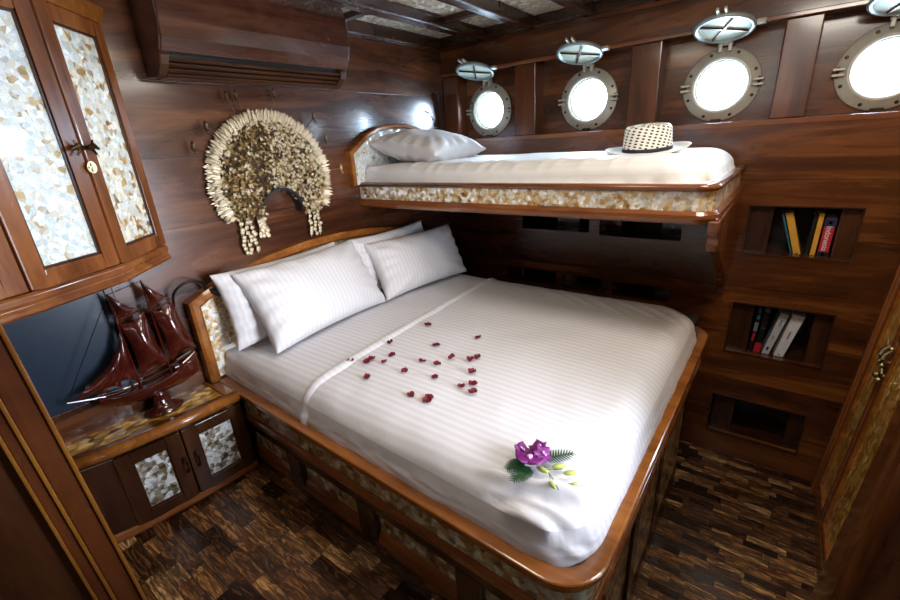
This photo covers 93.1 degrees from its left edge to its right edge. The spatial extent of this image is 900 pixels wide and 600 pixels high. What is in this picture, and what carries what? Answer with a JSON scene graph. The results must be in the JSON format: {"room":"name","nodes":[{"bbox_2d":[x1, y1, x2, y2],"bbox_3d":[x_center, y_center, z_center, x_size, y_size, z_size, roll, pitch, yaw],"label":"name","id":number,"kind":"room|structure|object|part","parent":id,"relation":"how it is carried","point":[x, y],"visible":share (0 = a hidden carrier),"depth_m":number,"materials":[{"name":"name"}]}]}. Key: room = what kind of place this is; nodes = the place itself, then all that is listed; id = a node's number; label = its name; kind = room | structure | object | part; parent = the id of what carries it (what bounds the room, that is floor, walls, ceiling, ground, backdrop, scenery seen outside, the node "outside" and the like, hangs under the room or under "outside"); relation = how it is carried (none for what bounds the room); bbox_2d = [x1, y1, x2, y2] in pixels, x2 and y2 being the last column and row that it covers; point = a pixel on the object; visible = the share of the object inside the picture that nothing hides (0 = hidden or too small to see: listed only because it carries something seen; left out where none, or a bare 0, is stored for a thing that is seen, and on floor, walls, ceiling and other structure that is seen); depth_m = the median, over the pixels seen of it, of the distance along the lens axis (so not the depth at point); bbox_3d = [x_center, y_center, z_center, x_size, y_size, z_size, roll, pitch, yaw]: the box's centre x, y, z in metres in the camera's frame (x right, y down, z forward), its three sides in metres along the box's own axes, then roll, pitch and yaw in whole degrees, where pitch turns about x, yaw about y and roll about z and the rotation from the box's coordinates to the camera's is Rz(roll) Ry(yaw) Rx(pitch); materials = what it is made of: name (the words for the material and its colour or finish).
{"room":"ship interior","nodes":[
{"label":"ship interior","id":0,"kind":"room"},
{"bbox_2d":[54,0,451,445],"bbox_3d":[-1.030,-0.042,1.891,0.080,2.520,4.200,11,25,35],"label":"wall","id":1,"kind":"structure","parent":0,"point":[385,82],"depth_m":1.79,"materials":[{"name":"brown wood"}]},
{"bbox_2d":[2,288,143,422],"bbox_3d":[-1.316,0.176,1.466,0.019,0.455,0.355,11,25,35],"label":"television","id":2,"kind":"object","parent":1,"relation":"attached to","point":[51,345],"visible":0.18,"depth_m":1.47,"materials":[{"name":"blue"}]},
{"bbox_3d":[-1.316,0.176,1.466,0.019,0.455,0.355,11,25,35],"label":"panel frame","id":3,"kind":"part","parent":2,"relation":"part of","materials":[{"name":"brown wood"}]},
{"bbox_2d":[171,279,220,306],"bbox_3d":[-1.032,-0.019,1.741,0.193,0.147,0.060,-19,25,-35],"label":"reading lamp","id":4,"kind":"object","parent":1,"relation":"attached to","point":[214,291],"visible":0.84,"depth_m":1.71,"materials":[{"name":"black plastic"}]},
{"bbox_2d":[128,0,348,89],"bbox_3d":[-0.777,-1.059,1.724,0.188,0.332,0.813,11,25,35],"label":"air conditioner cover","id":5,"kind":"object","parent":1,"relation":"attached to","point":[293,44],"visible":0.99,"depth_m":1.63,"materials":[{"name":"brown wood"}]},
{"bbox_3d":[-0.815,-0.919,1.814,0.067,0.012,0.753,11,25,35],"label":"rail","id":6,"kind":"part","parent":5,"relation":"part of","materials":[{"name":"brown wood"}]},
{"bbox_2d":[190,88,343,254],"bbox_3d":[-0.770,-0.587,1.945,0.094,0.690,0.724,11,25,35],"label":"headdress","id":7,"kind":"object","parent":1,"relation":"attached to","point":[252,154],"visible":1,"depth_m":1.87,"materials":[{"name":"beige"}]},
{"bbox_2d":[346,19,443,50],"bbox_3d":[-1.174,-1.022,1.313,0.035,0.065,3.793,11,25,35],"label":"trim","id":8,"kind":"structure","parent":1,"relation":"attached to","point":[354,27],"depth_m":2.35,"materials":[{"name":"brown wood"}]},
{"bbox_2d":[343,1,503,22],"bbox_3d":[0.047,-1.011,1.011,2.345,0.026,2.026,11,25,35],"label":"trim","id":9,"kind":"structure","parent":1,"relation":"attached to","point":[350,15],"depth_m":2.12,"materials":[{"name":"brown wood"}]},
{"bbox_2d":[424,92,441,129],"bbox_3d":[-0.107,-1.183,2.760,0.030,0.293,0.146,11,25,35],"label":"reading lamp","id":10,"kind":"object","parent":1,"relation":"attached to","point":[436,94],"visible":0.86,"depth_m":2.77,"materials":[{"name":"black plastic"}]},
{"bbox_3d":[-0.068,-1.183,2.807,0.010,0.256,0.030,11,25,35],"label":"lamp stem","id":11,"kind":"part","parent":10,"relation":"part of","materials":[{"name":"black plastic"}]},
{"bbox_2d":[443,76,468,137],"bbox_3d":[0.045,-1.283,2.871,0.115,0.383,0.128,11,25,35],"label":"trim","id":12,"kind":"structure","parent":1,"relation":"attached to","point":[454,88],"depth_m":2.82,"materials":[{"name":"brown wood"}]},
{"bbox_2d":[118,455,449,599],"bbox_3d":[-0.957,1.371,0.949,1.580,0.490,2.000,11,25,35],"label":"floor","id":13,"kind":"structure","parent":0,"point":[259,536],"depth_m":1.49,"materials":[{"name":"wood"}]},
{"bbox_2d":[0,446,92,599],"bbox_3d":[-1.243,0.280,0.485,0.040,1.910,1.004,11,25,35],"label":"door","id":14,"kind":"structure","parent":13,"relation":"on","point":[34,565],"depth_m":0.95,"materials":[{"name":"brown wood"}]},
{"bbox_2d":[66,381,258,543],"bbox_3d":[-1.126,0.640,1.677,0.235,0.384,0.604,11,25,35],"label":"base cabinet","id":15,"kind":"object","parent":13,"relation":"on","point":[140,472],"visible":0.96,"depth_m":1.62,"materials":[{"name":"brown wood"}]},
{"bbox_2d":[67,280,198,418],"bbox_3d":[-1.175,0.204,1.571,0.102,0.522,0.427,11,25,35],"label":"model ship","id":16,"kind":"object","parent":15,"relation":"on","point":[146,349],"visible":1,"depth_m":1.59,"materials":[{"name":"brown wood"}]},
{"bbox_3d":[-1.149,0.289,1.631,0.082,0.064,0.337,11,25,35],"label":"rail","id":17,"kind":"part","parent":16,"relation":"part of","materials":[{"name":"brown wood"}]},
{"bbox_3d":[-1.103,0.671,1.614,0.026,0.309,0.210,16,28,43],"label":"door","id":18,"kind":"part","parent":15,"relation":"part of","materials":[{"name":"brown wood"}]},
{"bbox_3d":[-1.105,0.670,1.616,0.016,0.203,0.100,16,28,43],"label":"shell panel","id":19,"kind":"part","parent":15,"relation":"part of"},
{"bbox_3d":[-1.018,0.641,1.653,0.026,0.078,0.010,11,25,35],"label":"handle","id":20,"kind":"part","parent":15,"relation":"part of","materials":[{"name":"brown wood"}]},
{"bbox_3d":[-1.069,0.811,1.704,0.606,0.038,0.057,-22,27,-40],"label":"moulding","id":21,"kind":"part","parent":15,"relation":"part of","materials":[{"name":"brown wood"}]},
{"bbox_3d":[-0.992,0.628,1.682,0.026,0.078,0.010,11,25,35],"label":"handle","id":22,"kind":"part","parent":15,"relation":"part of","materials":[{"name":"brown wood"}]},
{"bbox_3d":[-0.951,0.605,1.765,0.026,0.309,0.232,14,27,39],"label":"door","id":23,"kind":"part","parent":15,"relation":"part of","materials":[{"name":"brown wood"}]},
{"bbox_3d":[-0.953,0.604,1.767,0.016,0.203,0.122,14,27,39],"label":"shell panel","id":24,"kind":"part","parent":15,"relation":"part of","materials":[{"name":"white"}]},
{"bbox_2d":[341,0,595,37],"bbox_3d":[-0.056,-0.898,0.608,2.880,0.060,4.000,11,25,35],"label":"ceiling","id":25,"kind":"structure","parent":0,"point":[534,7],"depth_m":2.16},
{"bbox_2d":[450,111,899,481],"bbox_3d":[1.209,-0.096,2.644,2.630,1.820,0.431,11,25,35],"label":"wall","id":26,"kind":"structure","parent":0,"point":[852,163],"depth_m":2.17,"materials":[{"name":"brown wood"}]},
{"bbox_2d":[345,123,746,293],"bbox_3d":[0.429,-0.476,2.214,1.749,0.937,0.897,11,25,35],"label":"bunk bed","id":27,"kind":"object","parent":26,"relation":"attached to","point":[715,204],"visible":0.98,"depth_m":1.76,"materials":[{"name":"brown wood"}]},
{"bbox_3d":[-0.307,-0.881,2.571,0.022,0.286,0.753,11,25,35],"label":"board panel","id":28,"kind":"part","parent":27,"relation":"part of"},
{"bbox_3d":[-0.300,-0.892,2.561,0.045,0.312,0.805,11,25,35],"label":"board frame","id":29,"kind":"part","parent":27,"relation":"part of","materials":[{"name":"brown wood"}]},
{"bbox_2d":[366,148,734,183],"bbox_3d":[0.426,-0.679,2.181,1.729,0.121,0.815,11,25,35],"label":"mattress","id":30,"kind":"object","parent":27,"relation":"on","point":[688,165],"visible":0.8,"depth_m":1.75,"materials":[{"name":"white fabric"}]},
{"bbox_2d":[370,129,485,161],"bbox_3d":[-0.113,-0.874,2.428,0.436,0.198,0.521,10,25,33],"label":"pillow","id":31,"kind":"object","parent":30,"relation":"on","point":[407,145],"visible":0.86,"depth_m":2.27,"materials":[{"name":"white fabric"}]},
{"bbox_2d":[605,123,691,154],"bbox_3d":[0.825,-0.669,1.781,0.330,0.129,0.262,4,22,19],"label":"straw hat","id":32,"kind":"object","parent":30,"relation":"on","point":[648,137],"visible":0.86,"depth_m":1.72,"materials":[{"name":"beige wicker"}]},
{"bbox_3d":[0.824,-0.674,1.777,0.188,0.117,0.162,11,25,35],"label":"crown","id":33,"kind":"part","parent":32,"relation":"part of","materials":[{"name":"wicker"}]},
{"bbox_3d":[0.441,-0.537,2.213,1.749,0.044,0.846,11,25,35],"label":"bunk moulding","id":34,"kind":"part","parent":27,"relation":"part of","materials":[{"name":"brown wood"}]},
{"bbox_2d":[509,206,862,449],"bbox_3d":[1.153,-0.077,2.606,1.830,1.780,0.226,11,25,35],"label":"trim","id":35,"kind":"structure","parent":26,"relation":"attached to","point":[760,218],"depth_m":2.21,"materials":[{"name":"brown wood"}]},
{"bbox_2d":[747,306,762,350],"bbox_3d":[1.638,0.150,2.290,0.032,0.223,0.151,11,25,35],"label":"book","id":36,"kind":"object","parent":26,"relation":"on","point":[760,308],"visible":0.94,"depth_m":2.24,"materials":[{"name":"paper"}]},
{"bbox_2d":[753,307,771,351],"bbox_3d":[1.662,0.148,2.270,0.043,0.237,0.151,11,25,35],"label":"book","id":37,"kind":"object","parent":26,"relation":"on","point":[766,314],"visible":0.91,"depth_m":2.22,"materials":[{"name":"paper"}]},
{"bbox_2d":[761,309,789,353],"bbox_3d":[1.706,0.154,2.237,0.083,0.243,0.151,11,25,35],"label":"book","id":38,"kind":"object","parent":26,"relation":"on","point":[781,317],"visible":0.9,"depth_m":2.19,"materials":[{"name":"paper"}]},
{"bbox_2d":[782,210,791,252],"bbox_3d":[1.646,-0.333,2.082,0.072,0.192,0.150,11,25,35],"label":"book","id":39,"kind":"object","parent":26,"relation":"on","point":[783,211],"visible":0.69,"depth_m":2.03,"materials":[{"name":"paper"}]},
{"bbox_2d":[773,310,805,356],"bbox_3d":[1.750,0.162,2.204,0.095,0.246,0.151,11,25,35],"label":"book","id":40,"kind":"object","parent":26,"relation":"on","point":[796,319],"visible":0.86,"depth_m":2.15,"materials":[{"name":"paper"}]},
{"bbox_2d":[785,207,800,253],"bbox_3d":[1.661,-0.334,2.064,0.094,0.204,0.151,11,25,35],"label":"book","id":41,"kind":"object","parent":26,"relation":"on","point":[790,213],"visible":0.92,"depth_m":2.01,"materials":[{"name":"paper"}]},
{"bbox_2d":[803,211,817,253],"bbox_3d":[1.724,-0.320,2.041,0.019,0.186,0.150,11,25,35],"label":"book","id":42,"kind":"object","parent":26,"relation":"on","point":[814,217],"visible":0.81,"depth_m":2.00,"materials":[{"name":"paper"}]},
{"bbox_2d":[809,208,825,254],"bbox_3d":[1.730,-0.319,2.015,0.025,0.202,0.151,11,25,35],"label":"book","id":43,"kind":"object","parent":26,"relation":"on","point":[821,213],"visible":0.76,"depth_m":1.96,"materials":[{"name":"paper"}]},
{"bbox_2d":[816,213,837,256],"bbox_3d":[1.756,-0.303,1.994,0.044,0.184,0.152,11,25,35],"label":"book","id":44,"kind":"object","parent":26,"relation":"on","point":[830,221],"visible":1,"depth_m":1.94,"materials":[{"name":"paper"}]},
{"bbox_2d":[466,10,899,138],"bbox_3d":[1.096,-1.132,2.219,2.760,0.470,0.100,11,25,35],"label":"wall","id":45,"kind":"structure","parent":0,"point":[839,32],"depth_m":2.07,"materials":[{"name":"brown wood"}]},
{"bbox_2d":[311,0,483,40],"bbox_3d":[-0.932,-0.978,1.137,0.070,0.056,3.793,11,25,35],"label":"trim","id":46,"kind":"structure","parent":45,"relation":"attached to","point":[386,9],"depth_m":2.02,"materials":[{"name":"brown wood"}]},
{"bbox_2d":[456,58,511,137],"bbox_3d":[0.193,-1.243,2.675,0.336,0.441,0.408,11,25,35],"label":"window","id":47,"kind":"structure","parent":45,"relation":"in","point":[471,70],"depth_m":2.70,"materials":[{"name":"silver metal"}]},
{"bbox_2d":[437,0,534,29],"bbox_3d":[-0.671,-0.925,0.951,0.070,0.056,3.793,11,25,35],"label":"trim","id":48,"kind":"structure","parent":45,"relation":"attached to","point":[510,15],"depth_m":2.04,"materials":[{"name":"brown wood"}]},
{"bbox_2d":[515,63,543,135],"bbox_3d":[0.478,-1.195,2.561,0.135,0.383,0.128,11,25,35],"label":"trim","id":49,"kind":"structure","parent":45,"relation":"attached to","point":[529,78],"depth_m":2.51,"materials":[{"name":"brown wood"}]},
{"bbox_2d":[440,0,659,48],"bbox_3d":[0.975,-1.405,1.946,2.630,0.055,0.040,11,25,35],"label":"trim","id":50,"kind":"structure","parent":45,"relation":"attached to","point":[602,6],"depth_m":2.25,"materials":[{"name":"brown wood"}]},
{"bbox_2d":[550,0,595,16],"bbox_3d":[-0.407,-0.871,0.761,0.070,0.056,3.793,11,25,35],"label":"trim","id":51,"kind":"structure","parent":45,"relation":"attached to","point":[581,7],"depth_m":2.01,"materials":[{"name":"brown wood"}]},
{"bbox_2d":[556,37,618,131],"bbox_3d":[0.712,-1.137,2.304,0.336,0.441,0.408,11,25,35],"label":"window","id":52,"kind":"structure","parent":45,"relation":"in","point":[585,53],"depth_m":2.33,"materials":[{"name":"silver metal"}]},
{"bbox_2d":[626,41,667,127],"bbox_3d":[1.006,-1.088,2.183,0.140,0.383,0.128,11,25,35],"label":"trim","id":53,"kind":"structure","parent":45,"relation":"attached to","point":[648,60],"depth_m":2.13,"materials":[{"name":"brown wood"}]},
{"bbox_2d":[440,0,866,77],"bbox_3d":[1.041,-1.410,2.037,2.630,0.318,0.179,11,25,35],"label":"trim","id":54,"kind":"structure","parent":45,"relation":"attached to","point":[663,17],"depth_m":2.10,"materials":[{"name":"brown wood"}]},
{"bbox_2d":[680,6,766,122],"bbox_3d":[1.223,-1.034,1.937,0.336,0.441,0.408,11,25,35],"label":"window","id":55,"kind":"structure","parent":45,"relation":"in","point":[726,27],"depth_m":1.95,"materials":[{"name":"silver metal"}]},
{"bbox_2d":[769,13,825,118],"bbox_3d":[1.489,-0.990,1.837,0.125,0.383,0.128,11,25,35],"label":"trim","id":56,"kind":"structure","parent":45,"relation":"attached to","point":[802,35],"depth_m":1.79,"materials":[{"name":"brown wood"}]},
{"bbox_2d":[831,0,899,112],"bbox_3d":[1.680,-0.936,1.610,0.336,0.431,0.411,11,25,35],"label":"window","id":57,"kind":"structure","parent":45,"relation":"in","point":[846,92],"depth_m":1.73,"materials":[{"name":"silver metal"}]},
{"bbox_2d":[632,441,816,599],"bbox_3d":[0.169,1.362,1.561,2.880,0.060,4.250,11,25,35],"label":"floor","id":58,"kind":"structure","parent":0,"point":[729,528],"depth_m":1.98,"materials":[{"name":"wood"}]},
{"bbox_2d":[183,226,707,599],"bbox_3d":[0.181,0.381,2.126,1.730,1.378,1.862,11,25,35],"label":"bed","id":59,"kind":"object","parent":58,"relation":"on","point":[459,558],"visible":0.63,"depth_m":1.42,"materials":[{"name":"brown wood"}]},
{"bbox_3d":[-0.602,-0.108,2.377,0.024,0.459,1.506,11,25,35],"label":"headboard panel","id":60,"kind":"part","parent":59,"relation":"part of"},
{"bbox_3d":[-0.591,-0.126,2.361,0.058,0.501,1.590,11,25,35],"label":"headboard frame","id":61,"kind":"part","parent":59,"relation":"part of","materials":[{"name":"brown wood"}]},
{"bbox_3d":[-0.323,0.787,1.582,1.677,0.060,0.141,11,25,35],"label":"step moulding","id":62,"kind":"part","parent":59,"relation":"part of","materials":[{"name":"brown wood"}]},
{"bbox_3d":[0.096,0.421,2.049,1.696,0.066,1.553,11,25,35],"label":"rail","id":63,"kind":"part","parent":59,"relation":"part of","materials":[{"name":"brown wood"}]},
{"bbox_2d":[226,274,696,567],"bbox_3d":[0.075,0.201,1.969,1.712,0.193,1.548,11,25,35],"label":"mattress","id":64,"kind":"object","parent":59,"relation":"on","point":[594,377],"visible":0.85,"depth_m":1.47,"materials":[{"name":"white fabric"}]},
{"bbox_2d":[210,242,334,350],"bbox_3d":[-0.749,-0.044,2.012,0.162,0.325,0.646,11,25,34],"label":"pillow","id":65,"kind":"object","parent":64,"relation":"on","point":[248,328],"visible":0.38,"depth_m":1.80,"materials":[{"name":"white fabric"}]},
{"bbox_2d":[232,241,385,353],"bbox_3d":[-0.623,-0.048,2.025,0.273,0.332,0.676,10,24,32],"label":"pillow","id":66,"kind":"object","parent":64,"relation":"on","point":[295,299],"visible":1,"depth_m":1.89,"materials":[{"name":"white fabric"}]},
{"bbox_2d":[348,220,423,288],"bbox_3d":[-0.330,-0.261,2.513,0.142,0.310,0.601,12,26,36],"label":"pillow","id":67,"kind":"object","parent":64,"relation":"on","point":[416,227],"visible":0.34,"depth_m":2.36,"materials":[{"name":"white fabric"}]},
{"bbox_2d":[299,278,496,424],"bbox_3d":[-0.131,0.155,2.086,0.054,0.167,1.470,10,25,33],"label":"sheet","id":68,"kind":"object","parent":64,"relation":"on","point":[303,414],"visible":0.99,"depth_m":1.76,"materials":[{"name":"white fabric"}]},
{"bbox_2d":[407,391,414,396],"bbox_3d":[-0.132,0.316,1.433,0.026,0.012,0.026,-5,21,-3],"label":"rose petal","id":69,"kind":"object","parent":64,"relation":"on","point":[411,393],"visible":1,"depth_m":1.44,"materials":[{"name":"red plant"}]},
{"bbox_2d":[364,224,465,300],"bbox_3d":[-0.180,-0.238,2.497,0.238,0.298,0.637,16,28,41],"label":"pillow","id":70,"kind":"object","parent":64,"relation":"on","point":[403,264],"visible":1,"depth_m":2.37,"materials":[{"name":"white fabric"}]},
{"bbox_2d":[422,397,431,402],"bbox_3d":[-0.075,0.326,1.394,0.035,0.016,0.034,4,22,20],"label":"rose petal","id":71,"kind":"object","parent":64,"relation":"on","point":[424,399],"visible":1,"depth_m":1.40,"materials":[{"name":"red plant"}]},
{"bbox_2d":[468,367,475,372],"bbox_3d":[0.079,0.255,1.539,0.030,0.013,0.030,0,21,9],"label":"rose petal","id":72,"kind":"object","parent":64,"relation":"on","point":[471,370],"visible":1,"depth_m":1.54,"materials":[{"name":"red plant"}]},
{"bbox_2d":[468,388,476,392],"bbox_3d":[0.075,0.302,1.418,0.033,0.015,0.032,-3,20,1],"label":"rose petal","id":73,"kind":"object","parent":64,"relation":"on","point":[472,390],"visible":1,"depth_m":1.43,"materials":[{"name":"red plant"}]},
{"bbox_2d":[468,380,477,384],"bbox_3d":[0.077,0.285,1.465,0.031,0.011,0.031,15,27,40],"label":"rose petal","id":74,"kind":"object","parent":64,"relation":"on","point":[470,382],"visible":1,"depth_m":1.47,"materials":[{"name":"red plant"}]},
{"bbox_2d":[504,439,577,489],"bbox_3d":[0.230,0.408,1.085,0.183,0.044,0.155,2,21,14],"label":"orchid spray","id":75,"kind":"object","parent":64,"relation":"on","point":[524,455],"visible":1,"depth_m":1.09,"materials":[{"name":"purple plant"}]},
{"bbox_3d":[0.263,0.435,1.055,0.053,0.005,0.081,-14,23,-25],"label":"stem","id":76,"kind":"part","parent":75,"relation":"part of","materials":[{"name":"green plant"}]},
{"bbox_3d":[0.107,0.706,2.161,1.678,0.555,1.517,11,25,35],"label":"panel","id":77,"kind":"part","parent":59,"relation":"part of","materials":[{"name":"brown wood"}]},
{"bbox_3d":[0.102,0.376,2.025,1.718,0.036,1.597,11,25,35],"label":"band moulding","id":78,"kind":"part","parent":59,"relation":"part of","materials":[{"name":"brown wood"}]},
{"bbox_3d":[0.130,1.012,2.274,1.685,0.100,1.531,11,25,35],"label":"moulding","id":79,"kind":"part","parent":59,"relation":"part of","materials":[{"name":"brown wood"}]},
{"bbox_2d":[809,258,899,580],"bbox_3d":[1.645,0.074,1.343,0.362,2.320,1.055,11,25,35],"label":"door","id":80,"kind":"structure","parent":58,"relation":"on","point":[871,399],"depth_m":1.77,"materials":[{"name":"brown wood"}]},
{"bbox_3d":[1.562,1.114,1.786,0.032,0.075,0.955,11,25,35],"label":"board","id":81,"kind":"part","parent":80,"relation":"part of","materials":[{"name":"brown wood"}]},
{"bbox_3d":[1.746,-0.039,1.614,0.141,2.176,0.257,11,25,35],"label":"door","id":82,"kind":"part","parent":80,"relation":"part of","materials":[{"name":"brown wood"}]},
{"bbox_3d":[1.478,0.103,1.280,0.141,2.176,0.625,11,25,35],"label":"door","id":83,"kind":"part","parent":80,"relation":"part of","materials":[{"name":"brown wood"}]},
{"bbox_3d":[1.751,-0.027,1.615,0.122,2.075,0.193,11,25,35],"label":"shell panel","id":84,"kind":"part","parent":80,"relation":"part of","materials":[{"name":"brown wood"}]},
{"bbox_3d":[1.483,0.116,1.282,0.122,2.075,0.561,11,25,35],"label":"shell panel","id":85,"kind":"part","parent":80,"relation":"part of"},
{"bbox_3d":[1.667,0.225,1.655,0.034,0.161,0.041,3,21,17],"label":"handle","id":86,"kind":"part","parent":80,"relation":"part of","materials":[{"name":"gold metal"}]},
{"bbox_3d":[1.631,0.245,1.609,0.041,0.161,0.034,-16,24,-30],"label":"handle","id":87,"kind":"part","parent":80,"relation":"part of","materials":[{"name":"gold metal"}]},
{"bbox_2d":[809,401,899,599],"bbox_3d":[1.180,0.228,0.900,0.397,2.400,0.190,11,25,35],"label":"trim","id":88,"kind":"structure","parent":58,"relation":"on","point":[875,508],"depth_m":1.08,"materials":[{"name":"brown wood"}]},
{"bbox_2d":[854,511,899,599],"bbox_3d":[0.834,0.362,0.601,0.165,2.400,0.750,11,25,35],"label":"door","id":89,"kind":"structure","parent":58,"relation":"on","point":[882,580],"depth_m":0.99,"materials":[{"name":"brown wood"}]},
{"bbox_3d":[-1.227,0.090,1.045,0.620,1.950,0.090,11,25,35],"label":"wall","id":90,"kind":"structure","parent":0,"visible":0},
{"bbox_2d":[0,399,116,599],"bbox_3d":[-0.950,0.146,0.849,0.068,1.950,0.091,11,25,35],"label":"trim","id":91,"kind":"structure","parent":90,"relation":"attached to","point":[7,434],"depth_m":0.96,"materials":[{"name":"brown wood"}]},
{"bbox_2d":[0,322,147,599],"bbox_3d":[-0.932,0.134,0.877,0.060,1.950,0.118,11,25,35],"label":"trim","id":92,"kind":"structure","parent":90,"relation":"attached to","point":[16,396],"depth_m":0.97,"materials":[{"name":"brown wood"}]},
{"bbox_2d":[0,0,170,324],"bbox_3d":[-1.163,-0.483,1.162,0.440,0.968,0.661,11,25,35],"label":"upper cabinet","id":93,"kind":"object","parent":90,"relation":"attached to","point":[79,219],"visible":1,"depth_m":1.20,"materials":[{"name":"brown wood"}]},
{"bbox_3d":[-1.166,-0.331,0.917,0.024,0.738,0.181,4,22,19],"label":"door","id":94,"kind":"part","parent":93,"relation":"part of","materials":[{"name":"brown wood"}]},
{"bbox_3d":[-1.116,-0.411,1.121,0.012,0.624,0.156,0,21,11],"label":"shell panel","id":95,"kind":"part","parent":93,"relation":"part of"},
{"bbox_3d":[-1.112,-0.411,1.120,0.024,0.738,0.262,0,21,11],"label":"door","id":96,"kind":"part","parent":93,"relation":"part of","materials":[{"name":"brown wood"}]},
{"bbox_3d":[-1.157,-0.796,1.038,0.140,0.053,0.747,-1,21,6],"label":"crown moulding","id":97,"kind":"part","parent":93,"relation":"part of","materials":[{"name":"brown wood"}]},
{"bbox_3d":[-1.117,-0.058,1.315,0.122,0.060,0.739,-1,21,6],"label":"moulding","id":98,"kind":"part","parent":93,"relation":"part of","materials":[{"name":"brown wood"}]},
{"bbox_3d":[-1.064,-0.394,1.268,0.008,0.034,0.034,-3,21,2],"label":"lock plate","id":99,"kind":"part","parent":93,"relation":"part of","materials":[{"name":"gold metal"}]},
{"bbox_3d":[-1.108,-0.509,1.382,0.024,0.738,0.292,-6,21,-6],"label":"door","id":100,"kind":"part","parent":93,"relation":"part of","materials":[{"name":"brown wood"}]},
{"bbox_3d":[-1.112,-0.508,1.381,0.012,0.624,0.186,-6,21,-6],"label":"shell panel","id":101,"kind":"part","parent":93,"relation":"part of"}
]}

